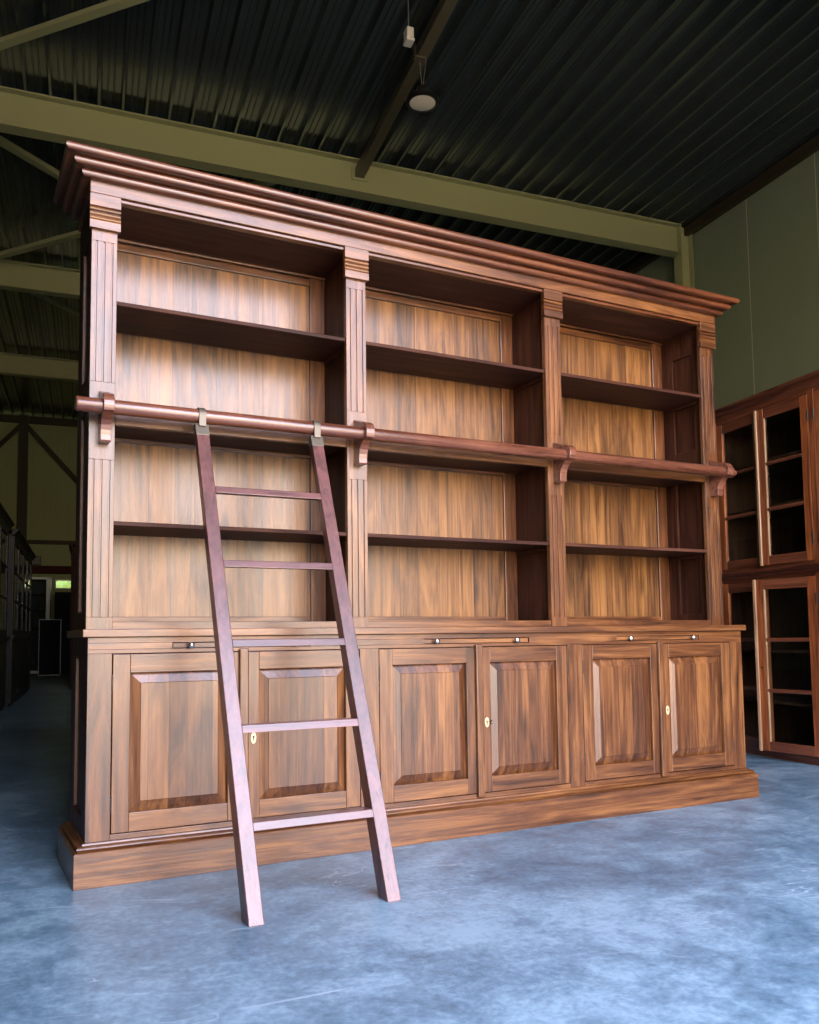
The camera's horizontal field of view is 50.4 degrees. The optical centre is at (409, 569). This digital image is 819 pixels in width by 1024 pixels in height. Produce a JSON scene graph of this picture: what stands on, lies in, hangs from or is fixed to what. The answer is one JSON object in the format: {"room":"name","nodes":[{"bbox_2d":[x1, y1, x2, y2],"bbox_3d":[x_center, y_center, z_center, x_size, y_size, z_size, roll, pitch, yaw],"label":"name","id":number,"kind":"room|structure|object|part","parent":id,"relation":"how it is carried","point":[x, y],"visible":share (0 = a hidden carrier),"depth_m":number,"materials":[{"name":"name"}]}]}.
{"room":"furniture warehouse","nodes":[
{"label":"furniture warehouse","id":0,"kind":"room"},
{"bbox_2d":[0,412,77,618],"bbox_3d":[-9.528,-0.701,23.119,18.000,6.862,0.124,1,-5,-20],"label":"wall","id":1,"kind":"structure","parent":0,"point":[51,494],"depth_m":23.11,"materials":[{"name":"green paint"}]},
{"bbox_2d":[32,556,40,564],"bbox_3d":[-9.797,-0.248,22.831,0.250,0.240,0.155,1,-5,-20],"label":"wall box","id":2,"kind":"object","parent":1,"relation":"attached to","point":[37,561],"visible":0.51,"depth_m":22.77,"materials":[{"name":"black"}]},
{"bbox_2d":[27,540,75,544],"bbox_3d":[-5.528,-0.667,24.467,9.560,0.100,0.096,1,-5,-20],"label":"wall rail","id":3,"kind":"object","parent":1,"relation":"attached to","point":[56,542],"visible":0.21,"depth_m":22.97,"materials":[{"name":"brown metal"}]},
{"bbox_2d":[32,566,70,573],"bbox_3d":[-9.014,0.005,23.109,2.220,0.200,0.135,1,-5,-20],"label":"trim","id":4,"kind":"structure","parent":1,"relation":"attached to","point":[35,569],"depth_m":22.90,"materials":[{"name":"red"}]},
{"bbox_2d":[55,579,70,588],"bbox_3d":[-9.095,0.384,23.141,0.600,0.250,0.090,1,-5,-20],"label":"window","id":5,"kind":"structure","parent":1,"relation":"in","point":[55,579],"depth_m":23.04,"materials":[{"name":"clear glass"}]},
{"bbox_2d":[0,674,818,1023],"bbox_3d":[-5.058,1.785,10.817,18.000,0.100,25.600,1,-5,-20],"label":"floor","id":6,"kind":"structure","parent":0,"point":[706,913],"depth_m":2.54,"materials":[{"name":"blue concrete"}]},
{"bbox_2d":[0,502,14,710],"bbox_3d":[-4.631,0.426,9.135,0.565,2.340,3.950,1,-5,-20],"label":"tall cabinet","id":7,"kind":"object","parent":6,"relation":"on","point":[6,523],"visible":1,"depth_m":10.51,"materials":[{"name":"brown wood"}]},
{"bbox_3d":[-4.578,0.056,9.640,0.024,1.311,0.897,1,-5,-20],"label":"door","id":8,"kind":"part","parent":7,"relation":"part of","materials":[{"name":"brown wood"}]},
{"bbox_3d":[-4.874,1.256,10.393,0.022,0.761,0.897,1,-5,-20],"label":"door","id":9,"kind":"part","parent":7,"relation":"part of","materials":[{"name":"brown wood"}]},
{"bbox_3d":[-4.862,1.256,10.398,0.004,0.605,0.757,1,-5,-20],"label":"door panel","id":10,"kind":"part","parent":7,"relation":"part of","materials":[{"name":"brown wood"}]},
{"bbox_3d":[-4.893,0.126,10.479,0.003,1.191,0.781,1,-5,-20],"label":"glass pane","id":11,"kind":"part","parent":7,"relation":"part of","materials":[{"name":"glass"}]},
{"bbox_3d":[-4.418,0.442,9.186,0.020,2.210,3.800,1,-5,-20],"label":"frame","id":12,"kind":"part","parent":7,"relation":"part of","materials":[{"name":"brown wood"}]},
{"bbox_3d":[-4.888,0.124,10.481,0.024,1.311,0.897,1,-5,-20],"label":"door","id":13,"kind":"part","parent":7,"relation":"part of","materials":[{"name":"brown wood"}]},
{"bbox_3d":[-4.420,-0.694,9.304,0.084,0.085,3.950,1,-5,-20],"label":"cornice","id":14,"kind":"part","parent":7,"relation":"part of","materials":[{"name":"brown wood"}]},
{"bbox_2d":[3,529,35,707],"bbox_3d":[-6.004,0.760,12.984,0.564,2.300,3.950,1,-5,-20],"label":"tall cabinet","id":15,"kind":"object","parent":6,"relation":"on","point":[21,556],"visible":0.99,"depth_m":12.14,"materials":[{"name":"brown wood"}]},
{"bbox_3d":[-5.301,1.350,11.672,0.022,0.781,0.897,1,-5,-20],"label":"door","id":16,"kind":"part","parent":15,"relation":"part of","materials":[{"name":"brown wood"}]},
{"bbox_3d":[-5.289,1.350,11.677,0.004,0.625,0.757,1,-5,-20],"label":"door panel","id":17,"kind":"part","parent":15,"relation":"part of","materials":[{"name":"brown wood"}]},
{"bbox_3d":[-5.320,0.240,11.756,0.004,1.131,0.781,1,-5,-20],"label":"glass pane","id":18,"kind":"part","parent":15,"relation":"part of","materials":[{"name":"glass"}]},
{"bbox_3d":[-5.315,0.238,11.758,0.024,1.251,0.897,1,-5,-20],"label":"door","id":19,"kind":"part","parent":15,"relation":"part of","materials":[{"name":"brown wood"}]},
{"bbox_3d":[-5.598,1.419,12.518,0.004,0.625,0.757,1,-5,-20],"label":"door panel","id":20,"kind":"part","parent":15,"relation":"part of","materials":[{"name":"brown wood"}]},
{"bbox_3d":[-5.611,1.419,12.513,0.022,0.781,0.897,1,-5,-20],"label":"door","id":21,"kind":"part","parent":15,"relation":"part of","materials":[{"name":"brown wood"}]},
{"bbox_3d":[-5.791,0.777,13.034,0.020,2.170,3.800,1,-5,-20],"label":"frame","id":22,"kind":"part","parent":15,"relation":"part of","materials":[{"name":"brown wood"}]},
{"bbox_3d":[-5.624,0.307,12.599,0.024,1.251,0.897,1,-5,-20],"label":"door","id":23,"kind":"part","parent":15,"relation":"part of","materials":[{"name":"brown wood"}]},
{"bbox_3d":[-5.629,0.309,12.597,0.003,1.131,0.781,1,-5,-20],"label":"glass pane","id":24,"kind":"part","parent":15,"relation":"part of","materials":[{"name":"glass"}]},
{"bbox_3d":[-5.793,-0.340,13.152,0.084,0.085,3.950,1,-5,-20],"label":"cornice","id":25,"kind":"part","parent":15,"relation":"part of","materials":[{"name":"brown wood"}]},
{"bbox_3d":[-5.938,1.492,13.403,0.022,0.781,0.897,1,-5,-20],"label":"door","id":26,"kind":"part","parent":15,"relation":"part of","materials":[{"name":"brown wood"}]},
{"bbox_3d":[-5.926,1.492,13.408,0.004,0.625,0.757,1,-5,-20],"label":"door panel","id":27,"kind":"part","parent":15,"relation":"part of","materials":[{"name":"brown wood"}]},
{"bbox_3d":[-5.957,0.382,13.487,0.004,1.131,0.781,1,-5,-20],"label":"glass pane","id":28,"kind":"part","parent":15,"relation":"part of","materials":[{"name":"glass"}]},
{"bbox_3d":[-5.952,0.380,13.489,0.024,1.251,0.897,1,-5,-20],"label":"door","id":29,"kind":"part","parent":15,"relation":"part of","materials":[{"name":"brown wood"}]},
{"bbox_3d":[-6.248,1.560,14.245,0.022,0.781,0.897,1,-5,-20],"label":"door","id":30,"kind":"part","parent":15,"relation":"part of","materials":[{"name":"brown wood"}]},
{"bbox_3d":[-6.235,1.561,14.249,0.004,0.625,0.757,1,-5,-20],"label":"door panel","id":31,"kind":"part","parent":15,"relation":"part of","materials":[{"name":"brown wood"}]},
{"bbox_3d":[-6.266,0.451,14.329,0.003,1.131,0.781,1,-5,-20],"label":"glass pane","id":32,"kind":"part","parent":15,"relation":"part of","materials":[{"name":"glass"}]},
{"bbox_3d":[-6.261,0.449,14.331,0.024,1.251,0.897,1,-5,-20],"label":"door","id":33,"kind":"part","parent":15,"relation":"part of","materials":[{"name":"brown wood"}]},
{"bbox_2d":[17,415,28,539],"bbox_3d":[-10.114,-0.684,22.710,0.220,6.780,0.200,1,-5,-20],"label":"steel column","id":34,"kind":"structure","parent":6,"relation":"on","point":[23,419],"depth_m":22.76,"materials":[{"name":"brown metal"}]},
{"bbox_2d":[0,424,76,481],"bbox_3d":[-10.095,-2.695,22.785,4.132,2.273,0.061,1,-5,-20],"label":"brace","id":35,"kind":"object","parent":34,"relation":"attached to","point":[38,438],"depth_m":22.95,"materials":[{"name":"brown metal"}]},
{"bbox_2d":[30,577,50,675],"bbox_3d":[-9.434,1.416,21.901,0.740,2.450,0.500,1,-5,-20],"label":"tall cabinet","id":36,"kind":"object","parent":6,"relation":"on","point":[41,586],"visible":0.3,"depth_m":22.11,"materials":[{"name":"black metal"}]},
{"bbox_2d":[31,609,45,610],"bbox_3d":[-9.443,1.013,21.942,0.680,0.020,0.420,1,-5,-20],"label":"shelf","id":37,"kind":"object","parent":36,"relation":"attached to","point":[31,609],"depth_m":21.86,"materials":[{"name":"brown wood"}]},
{"bbox_2d":[38,619,61,676],"bbox_3d":[-8.680,1.882,21.045,0.500,1.370,0.450,1,-5,-20],"label":"cabinet","id":38,"kind":"object","parent":6,"relation":"on","point":[49,648],"visible":1,"depth_m":20.85,"materials":[{"name":"black paint"}]},
{"bbox_2d":[68,543,74,686],"bbox_3d":[-6.027,0.885,16.225,0.615,2.550,2.050,1,-5,-20],"label":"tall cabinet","id":39,"kind":"object","parent":6,"relation":"on","point":[71,545],"visible":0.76,"depth_m":15.26,"materials":[{"name":"black wood"}]},
{"bbox_3d":[-6.255,0.897,16.140,0.020,2.420,1.950,1,-5,-20],"label":"frame","id":40,"kind":"part","parent":39,"relation":"part of","materials":[{"name":"brown wood"}]},
{"bbox_3d":[-6.292,-0.347,16.228,0.084,0.085,2.050,1,-5,-20],"label":"cornice","id":41,"kind":"part","parent":39,"relation":"part of","materials":[{"name":"brown wood"}]},
{"bbox_2d":[193,407,400,926],"bbox_3d":[-0.421,0.219,3.041,0.518,1.710,0.749,2,-5,-28],"label":"library ladder","id":42,"kind":"object","parent":6,"relation":"on","point":[373,810],"visible":0.91,"depth_m":2.95,"materials":[{"name":"brown wood"}]},
{"bbox_2d":[53,140,758,890],"bbox_3d":[0.195,-0.180,3.994,3.398,2.636,0.504,2,-5,-28],"label":"bookcase","id":43,"kind":"object","parent":6,"relation":"on","point":[527,480],"visible":0.97,"depth_m":3.81,"materials":[{"name":"brown wood"}]},
{"bbox_3d":[-1.214,0.651,3.219,0.024,0.796,0.426,2,-5,-28],"label":"panel","id":44,"kind":"part","parent":43,"relation":"part of","materials":[{"name":"brown wood"}]},
{"bbox_3d":[-1.233,-0.582,3.372,0.062,1.627,0.320,2,-5,-28],"label":"panel","id":45,"kind":"part","parent":43,"relation":"part of","materials":[{"name":"brown wood"}]},
{"bbox_3d":[-0.836,0.614,3.164,0.473,0.620,0.022,2,-5,-28],"label":"door","id":46,"kind":"part","parent":43,"relation":"part of","materials":[{"name":"brown wood"}]},
{"bbox_3d":[-0.836,0.614,3.164,0.353,0.488,0.020,2,-5,-28],"label":"raised panel","id":47,"kind":"part","parent":43,"relation":"part of","materials":[{"name":"brown wood"}]},
{"bbox_3d":[-0.799,0.276,3.189,0.024,0.024,0.030,2,-5,-28],"label":"knob","id":48,"kind":"part","parent":43,"relation":"part of","materials":[{"name":"silver metal"}]},
{"bbox_3d":[-0.833,-0.559,3.750,0.887,1.580,0.008,2,-5,-28],"label":"panel","id":49,"kind":"part","parent":43,"relation":"part of","materials":[{"name":"brown wood"}]},
{"bbox_3d":[-0.827,-0.566,3.740,0.997,1.592,0.036,2,-5,-28],"label":"frame","id":50,"kind":"part","parent":43,"relation":"part of","materials":[{"name":"brown wood"}]},
{"bbox_3d":[-0.675,0.216,3.405,0.937,0.028,0.022,2,-5,-28],"label":"rail","id":51,"kind":"part","parent":43,"relation":"part of","materials":[{"name":"brown wood"}]},
{"bbox_3d":[-0.757,-0.554,3.604,0.997,0.035,0.287,2,-5,-28],"label":"fixed shelf","id":52,"kind":"part","parent":43,"relation":"part of","materials":[{"name":"brown wood"}]},
{"bbox_3d":[-0.748,-0.150,3.565,0.995,0.016,0.305,2,-5,-28],"label":"shelf","id":53,"kind":"part","parent":43,"relation":"part of","materials":[{"name":"brown wood"}]},
{"bbox_3d":[-0.758,-0.981,3.629,0.995,0.016,0.305,2,-5,-28],"label":"shelf","id":54,"kind":"part","parent":43,"relation":"part of","materials":[{"name":"brown wood"}]},
{"bbox_3d":[-0.587,0.632,3.279,0.022,0.044,0.004,2,-5,-28],"label":"keyhole plate","id":55,"kind":"part","parent":43,"relation":"part of","materials":[{"name":"beige"}]},
{"bbox_3d":[-0.415,0.625,3.384,0.357,0.488,0.020,2,-5,-28],"label":"raised panel","id":56,"kind":"part","parent":43,"relation":"part of","materials":[{"name":"brown wood"}]},
{"bbox_3d":[-0.415,0.625,3.384,0.477,0.620,0.022,2,-5,-28],"label":"door","id":57,"kind":"part","parent":43,"relation":"part of","materials":[{"name":"brown wood"}]},
{"bbox_3d":[0.169,-1.448,4.112,3.398,0.089,0.460,2,-5,-28],"label":"cornice","id":58,"kind":"part","parent":43,"relation":"part of","materials":[{"name":"brown wood"}]},
{"bbox_3d":[0.268,-0.552,3.853,3.285,0.054,0.054,2,-5,-28],"label":"ladder rail","id":59,"kind":"part","parent":43,"relation":"part of","materials":[{"name":"brown wood"}]},
{"bbox_2d":[67,625,745,637],"bbox_3d":[0.197,0.277,3.968,3.239,0.028,0.475,2,-5,-28],"label":"countertop","id":60,"kind":"structure","parent":43,"relation":"on","point":[84,633],"depth_m":3.56,"materials":[{"name":"brown wood"}]},
{"bbox_3d":[0.209,1.002,3.905,3.260,0.028,0.480,2,-5,-28],"label":"plinth moulding","id":61,"kind":"part","parent":43,"relation":"part of","materials":[{"name":"brown wood"}]},
{"bbox_3d":[0.297,0.633,3.757,3.200,0.716,0.024,2,-5,-28],"label":"frame","id":62,"kind":"part","parent":43,"relation":"part of","materials":[{"name":"brown wood"}]},
{"bbox_3d":[0.086,0.639,3.645,0.473,0.620,0.022,2,-5,-28],"label":"door","id":63,"kind":"part","parent":43,"relation":"part of","materials":[{"name":"brown wood"}]},
{"bbox_3d":[0.086,0.639,3.645,0.353,0.488,0.020,2,-5,-28],"label":"raised panel","id":64,"kind":"part","parent":43,"relation":"part of","materials":[{"name":"brown wood"}]},
{"bbox_3d":[0.083,-0.534,4.228,0.900,1.580,0.008,2,-5,-28],"label":"panel","id":65,"kind":"part","parent":43,"relation":"part of","materials":[{"name":"brown wood"}]},
{"bbox_3d":[0.089,-0.541,4.218,1.010,1.592,0.036,2,-5,-28],"label":"frame","id":66,"kind":"part","parent":43,"relation":"part of","materials":[{"name":"brown wood"}]},
{"bbox_3d":[0.159,-0.528,4.082,1.010,0.035,0.287,2,-5,-28],"label":"fixed shelf","id":67,"kind":"part","parent":43,"relation":"part of","materials":[{"name":"brown wood"}]},
{"bbox_3d":[0.158,-0.956,4.107,1.008,0.016,0.305,2,-5,-28],"label":"shelf","id":68,"kind":"part","parent":43,"relation":"part of","materials":[{"name":"brown wood"}]},
{"bbox_3d":[0.168,-0.125,4.043,1.008,0.016,0.305,2,-5,-28],"label":"shelf","id":69,"kind":"part","parent":43,"relation":"part of","materials":[{"name":"brown wood"}]},
{"bbox_3d":[0.241,0.241,3.884,0.948,0.028,0.022,2,-5,-28],"label":"rail","id":70,"kind":"part","parent":43,"relation":"part of","materials":[{"name":"brown wood"}]},
{"bbox_3d":[0.507,0.650,3.865,0.357,0.488,0.020,2,-5,-28],"label":"raised panel","id":71,"kind":"part","parent":43,"relation":"part of","materials":[{"name":"brown wood"}]},
{"bbox_3d":[0.507,0.650,3.865,0.477,0.620,0.022,2,-5,-28],"label":"door","id":72,"kind":"part","parent":43,"relation":"part of","materials":[{"name":"brown wood"}]},
{"bbox_3d":[0.999,-0.509,4.706,0.887,1.580,0.008,2,-5,-28],"label":"panel","id":73,"kind":"part","parent":43,"relation":"part of","materials":[{"name":"brown wood"}]},
{"bbox_3d":[1.005,-0.516,4.696,0.997,1.592,0.036,2,-5,-28],"label":"frame","id":74,"kind":"part","parent":43,"relation":"part of","materials":[{"name":"brown wood"}]},
{"bbox_3d":[1.008,0.664,4.126,0.473,0.620,0.022,2,-5,-28],"label":"door","id":75,"kind":"part","parent":43,"relation":"part of","materials":[{"name":"brown wood"}]},
{"bbox_3d":[1.007,0.664,4.126,0.353,0.488,0.020,2,-5,-28],"label":"raised panel","id":76,"kind":"part","parent":43,"relation":"part of","materials":[{"name":"brown wood"}]},
{"bbox_3d":[1.075,-0.503,4.560,0.997,0.035,0.287,2,-5,-28],"label":"fixed shelf","id":77,"kind":"part","parent":43,"relation":"part of","materials":[{"name":"brown wood"}]},
{"bbox_3d":[1.074,-0.931,4.585,0.995,0.016,0.305,2,-5,-28],"label":"shelf","id":78,"kind":"part","parent":43,"relation":"part of","materials":[{"name":"brown wood"}]},
{"bbox_3d":[1.084,-0.100,4.521,0.995,0.016,0.305,2,-5,-28],"label":"shelf","id":79,"kind":"part","parent":43,"relation":"part of","materials":[{"name":"brown wood"}]},
{"bbox_3d":[1.158,0.266,4.362,0.937,0.028,0.022,2,-5,-28],"label":"rail","id":80,"kind":"part","parent":43,"relation":"part of","materials":[{"name":"brown wood"}]},
{"bbox_3d":[1.538,-0.505,4.818,0.062,1.627,0.320,2,-5,-28],"label":"panel","id":81,"kind":"part","parent":43,"relation":"part of","materials":[{"name":"brown wood"}]},
{"bbox_3d":[1.429,0.676,4.346,0.357,0.488,0.020,2,-5,-28],"label":"raised panel","id":82,"kind":"part","parent":43,"relation":"part of","materials":[{"name":"brown wood"}]},
{"bbox_3d":[1.600,0.728,4.688,0.024,0.796,0.426,2,-5,-28],"label":"panel","id":83,"kind":"part","parent":43,"relation":"part of","materials":[{"name":"brown wood"}]},
{"bbox_3d":[1.429,0.676,4.346,0.477,0.620,0.022,2,-5,-28],"label":"door","id":84,"kind":"part","parent":43,"relation":"part of","materials":[{"name":"brown wood"}]},
{"bbox_2d":[674,225,694,287],"bbox_3d":[3.945,-1.593,12.204,0.200,6.620,0.180,1,-5,-20],"label":"steel column","id":85,"kind":"structure","parent":6,"relation":"on","point":[683,262],"depth_m":12.40,"materials":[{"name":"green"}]},
{"bbox_2d":[715,369,818,765],"bbox_3d":[2.691,-0.003,5.463,0.542,2.445,2.050,1,-5,-18],"label":"tall cabinet","id":86,"kind":"object","parent":6,"relation":"on","point":[769,511],"visible":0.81,"depth_m":6.07,"materials":[{"name":"brown wood"}]},
{"bbox_3d":[2.326,-0.537,6.125,0.024,1.056,0.447,1,-5,-18],"label":"door","id":87,"kind":"part","parent":86,"relation":"part of","materials":[{"name":"brown wood"}]},
{"bbox_3d":[2.341,0.647,6.034,0.024,1.121,0.447,1,-5,-18],"label":"door","id":88,"kind":"part","parent":86,"relation":"part of","materials":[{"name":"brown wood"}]},
{"bbox_2d":[727,498,804,518],"bbox_3d":[2.594,-0.421,5.966,0.373,0.018,0.920,1,-5,-18],"label":"shelf","id":89,"kind":"object","parent":86,"relation":"attached to","point":[797,511],"depth_m":6.11,"materials":[{"name":"brown wood"}]},
{"bbox_3d":[2.513,-1.181,5.501,0.084,0.085,2.050,1,-5,-18],"label":"cornice","id":90,"kind":"part","parent":86,"relation":"part of","materials":[{"name":"brown wood"}]},
{"bbox_2d":[734,449,801,475],"bbox_3d":[2.589,-0.740,5.991,0.373,0.018,0.920,1,-5,-18],"label":"shelf","id":91,"kind":"object","parent":86,"relation":"attached to","point":[794,465],"depth_m":6.11,"materials":[{"name":"brown wood"}]},
{"bbox_2d":[741,648,809,652],"bbox_3d":[2.606,0.546,5.892,0.373,0.018,0.920,1,-5,-18],"label":"shelf","id":92,"kind":"object","parent":86,"relation":"attached to","point":[743,650],"depth_m":5.83,"materials":[{"name":"brown wood"}]},
{"bbox_2d":[743,695,812,706],"bbox_3d":[2.610,0.885,5.865,0.373,0.018,0.920,1,-5,-18],"label":"shelf","id":93,"kind":"object","parent":86,"relation":"attached to","point":[795,700],"depth_m":5.93,"materials":[{"name":"brown wood"}]},
{"bbox_3d":[2.455,-0.571,5.697,0.024,1.056,0.447,1,-5,-21],"label":"door","id":94,"kind":"part","parent":86,"relation":"part of","materials":[{"name":"brown wood"}]},
{"bbox_3d":[2.434,0.612,5.590,0.024,1.121,0.447,2,-5,-31],"label":"door","id":95,"kind":"part","parent":86,"relation":"part of","materials":[{"name":"brown wood"}]},
{"bbox_3d":[2.619,-0.610,5.225,0.024,1.056,0.447,1,-5,-18],"label":"door","id":96,"kind":"part","parent":86,"relation":"part of","materials":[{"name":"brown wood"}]},
{"bbox_2d":[0,0,818,418],"bbox_3d":[-5.017,-5.098,11.716,18.482,0.540,26.200,1,-5,-20],"label":"ceiling","id":97,"kind":"structure","parent":0,"point":[665,110],"depth_m":9.55,"materials":[{"name":"black metal"}]},
{"bbox_2d":[0,414,77,426],"bbox_3d":[-9.528,-3.960,23.255,18.000,0.180,0.115,1,-5,-20],"label":"wall rail","id":98,"kind":"object","parent":97,"relation":"attached to","point":[3,417],"visible":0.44,"depth_m":23.13,"materials":[{"name":"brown metal"}]},
{"bbox_2d":[0,352,78,381],"bbox_3d":[-7.813,-4.251,18.270,17.780,0.751,0.182,1,-5,-20],"label":"roof beam","id":99,"kind":"structure","parent":97,"relation":"attached to","point":[11,364],"depth_m":18.27,"materials":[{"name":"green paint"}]},
{"bbox_2d":[0,259,79,299],"bbox_3d":[-6.144,-4.622,13.731,17.780,0.751,0.183,1,-5,-20],"label":"roof beam","id":100,"kind":"structure","parent":97,"relation":"attached to","point":[18,276],"depth_m":13.82,"materials":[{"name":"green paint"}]},
{"bbox_2d":[30,293,78,316],"bbox_3d":[-5.455,-4.450,16.524,0.060,0.070,6.378,-2,-5,21],"label":"brace","id":101,"kind":"object","parent":100,"relation":"attached to","point":[43,297],"depth_m":14.94,"materials":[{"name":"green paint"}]},
{"bbox_2d":[0,180,275,258],"bbox_3d":[-4.034,-4.811,12.081,6.541,0.080,0.100,-3,-5,25],"label":"brace","id":102,"kind":"object","parent":100,"relation":"attached to","point":[76,234],"visible":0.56,"depth_m":12.62,"materials":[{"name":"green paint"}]},
{"bbox_2d":[0,86,681,257],"bbox_3d":[-4.536,-4.980,9.361,17.780,0.751,0.183,1,-5,-20],"label":"roof beam","id":103,"kind":"structure","parent":97,"relation":"attached to","point":[24,113],"depth_m":10.57,"materials":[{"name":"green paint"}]},
{"bbox_2d":[0,135,59,179],"bbox_3d":[-3.735,-4.810,12.137,0.100,0.080,6.683,-3,-5,26],"label":"brace","id":104,"kind":"object","parent":103,"relation":"attached to","point":[6,144],"depth_m":10.41,"materials":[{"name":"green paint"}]},
{"bbox_2d":[351,166,366,181],"bbox_3d":[-0.621,-4.895,10.778,0.200,0.160,0.019,1,-5,-20],"label":"bracket","id":105,"kind":"object","parent":103,"relation":"attached to","point":[353,177],"visible":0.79,"depth_m":10.75,"materials":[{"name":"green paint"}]},
{"bbox_2d":[403,0,414,47],"bbox_3d":[-0.009,-5.085,8.085,0.080,0.420,0.110,1,-5,-20],"label":"ceiling sensor","id":106,"kind":"object","parent":97,"relation":"hanging from","point":[409,39],"visible":1,"depth_m":8.04,"materials":[{"name":"beige plastic"}]},
{"bbox_2d":[636,150,818,409],"bbox_3d":[3.394,-1.373,14.188,0.106,6.500,25.596,1,-5,-20],"label":"wall","id":107,"kind":"structure","parent":0,"point":[763,252],"depth_m":11.09,"materials":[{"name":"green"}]},
{"bbox_2d":[623,134,818,273],"bbox_3d":[3.307,-4.674,14.422,0.202,0.120,25.600,1,-5,-20],"label":"trim","id":108,"kind":"structure","parent":107,"relation":"attached to","point":[809,148],"depth_m":11.32,"materials":[{"name":"brown metal"}]},
{"bbox_3d":[-14.604,4.166,39.667,40.000,0.110,35.070,1,-5,-20],"label":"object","id":109,"kind":"structure","parent":0,"visible":0},
{"bbox_2d":[56,581,70,587],"bbox_3d":[-10.750,1.332,27.469,5.466,4.089,2.408,1,-5,-20],"label":"hedge","id":110,"kind":"object","parent":109,"relation":"on","point":[59,584],"visible":0.02,"depth_m":26.50,"materials":[{"name":"green plant"}]},
{"bbox_3d":[-2.901,-5.343,4.916,17.780,0.751,0.180,1,-5,-20],"label":"roof beam","id":111,"kind":"structure","parent":0,"visible":0},
{"bbox_2d":[0,0,148,50],"bbox_3d":[-1.704,-5.244,7.630,7.629,0.070,0.090,-2,-5,21],"label":"brace","id":112,"kind":"object","parent":111,"relation":"attached to","point":[110,6],"depth_m":8.21,"materials":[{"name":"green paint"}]},
{"bbox_2d":[355,0,457,177],"bbox_3d":[0.126,-5.081,8.546,0.110,0.110,4.732,1,-5,-18],"label":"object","id":113,"kind":"structure","parent":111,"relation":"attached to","point":[444,9],"depth_m":8.98,"materials":[{"name":"brown metal"}]},
{"bbox_2d":[406,43,438,112],"bbox_3d":[0.124,-4.844,8.542,0.326,0.593,0.326,1,-5,-20],"label":"pendant lamp","id":114,"kind":"object","parent":113,"relation":"hanging from","point":[421,100],"visible":1,"depth_m":8.50,"materials":[{"name":"black metal"}]}
]}

